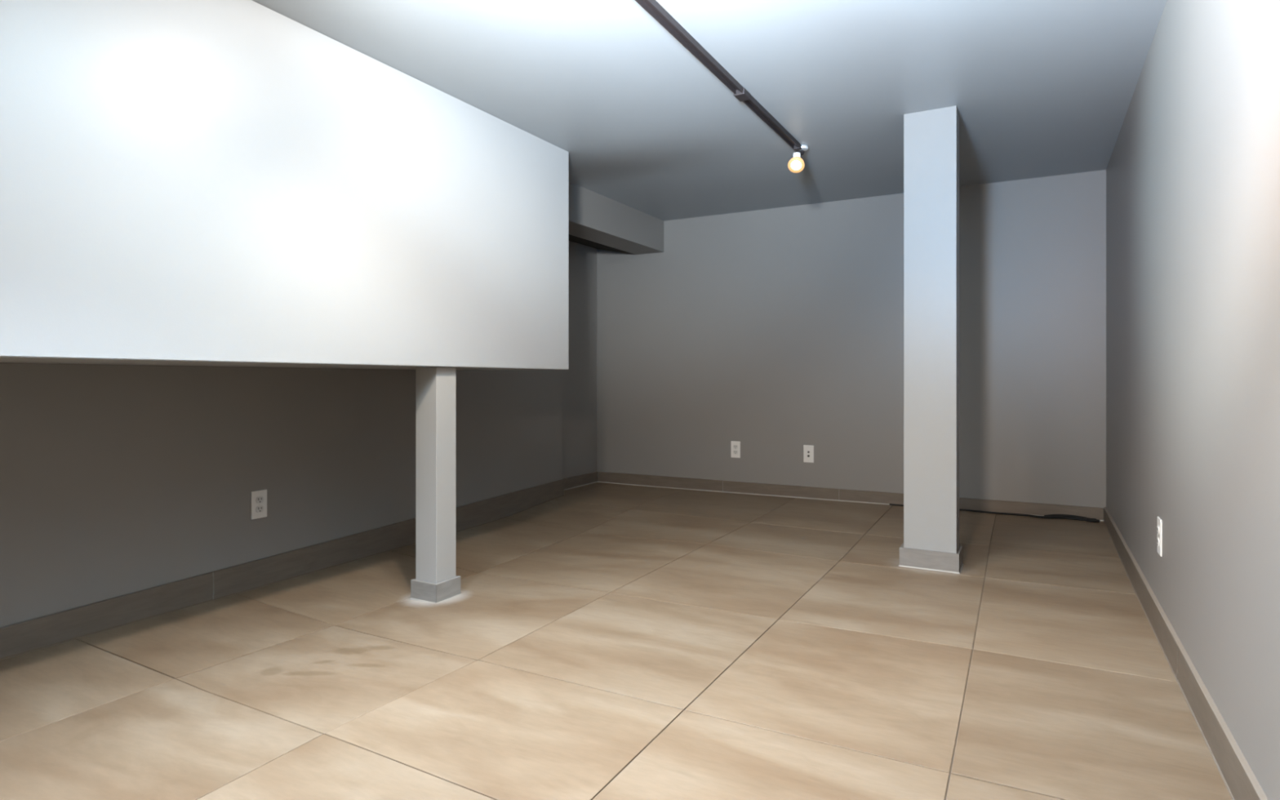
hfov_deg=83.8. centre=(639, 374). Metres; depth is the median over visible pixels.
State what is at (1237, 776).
baseboard
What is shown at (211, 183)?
bulkhead
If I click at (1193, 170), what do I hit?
wall
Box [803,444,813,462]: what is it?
wall outlet
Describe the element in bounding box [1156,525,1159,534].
receptacle
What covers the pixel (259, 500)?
receptacle
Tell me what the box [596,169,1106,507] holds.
wall
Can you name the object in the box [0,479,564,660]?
baseboard
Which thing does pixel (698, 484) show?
baseboard
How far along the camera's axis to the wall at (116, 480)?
2.88 m
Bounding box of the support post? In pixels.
[409,367,461,603]
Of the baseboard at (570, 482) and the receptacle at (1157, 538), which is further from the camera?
the baseboard at (570, 482)
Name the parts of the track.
rail, rail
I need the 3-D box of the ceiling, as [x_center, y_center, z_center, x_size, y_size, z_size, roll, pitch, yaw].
[-0.399,-1.185,2.034,3.580,0.170,6.580,0,0,29]
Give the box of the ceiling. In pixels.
[252,0,1166,221]
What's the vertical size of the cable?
0.036 m
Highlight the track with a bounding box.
[635,0,801,150]
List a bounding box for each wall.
[0,240,596,627]
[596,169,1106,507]
[1106,0,1279,799]
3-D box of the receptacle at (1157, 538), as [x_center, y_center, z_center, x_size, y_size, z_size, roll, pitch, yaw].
[1.672,0.542,2.301,0.004,0.027,0.034,0,0,29]
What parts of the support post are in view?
trim, trim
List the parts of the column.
trim, trim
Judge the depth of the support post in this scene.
2.82 m
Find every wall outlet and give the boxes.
[251,488,266,519]
[730,440,740,457]
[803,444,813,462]
[1156,516,1162,556]
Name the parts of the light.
lamp shade, arm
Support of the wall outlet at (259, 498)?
attached to the wall at (116, 480)
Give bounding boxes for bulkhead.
[0,0,568,369]
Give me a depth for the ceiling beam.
4.78 m
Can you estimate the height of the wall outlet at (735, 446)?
0.117 m
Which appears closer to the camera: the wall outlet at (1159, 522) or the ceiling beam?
the wall outlet at (1159, 522)
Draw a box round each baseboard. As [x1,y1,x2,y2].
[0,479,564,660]
[562,471,597,490]
[597,471,1103,521]
[1103,506,1267,799]
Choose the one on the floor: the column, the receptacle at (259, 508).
the column
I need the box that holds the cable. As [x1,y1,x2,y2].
[888,503,1099,522]
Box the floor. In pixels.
[0,482,1231,799]
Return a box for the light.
[787,145,808,173]
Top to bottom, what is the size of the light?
0.140 m
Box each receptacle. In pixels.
[255,496,263,503]
[255,505,263,512]
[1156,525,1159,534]
[1156,537,1159,546]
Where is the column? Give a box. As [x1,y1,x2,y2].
[898,105,964,573]
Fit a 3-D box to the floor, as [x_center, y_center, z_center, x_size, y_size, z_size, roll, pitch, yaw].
[-0.399,0.922,2.034,3.580,0.194,6.580,0,0,29]
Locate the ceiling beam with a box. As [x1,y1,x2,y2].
[568,182,663,254]
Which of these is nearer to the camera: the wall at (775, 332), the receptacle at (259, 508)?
the receptacle at (259, 508)

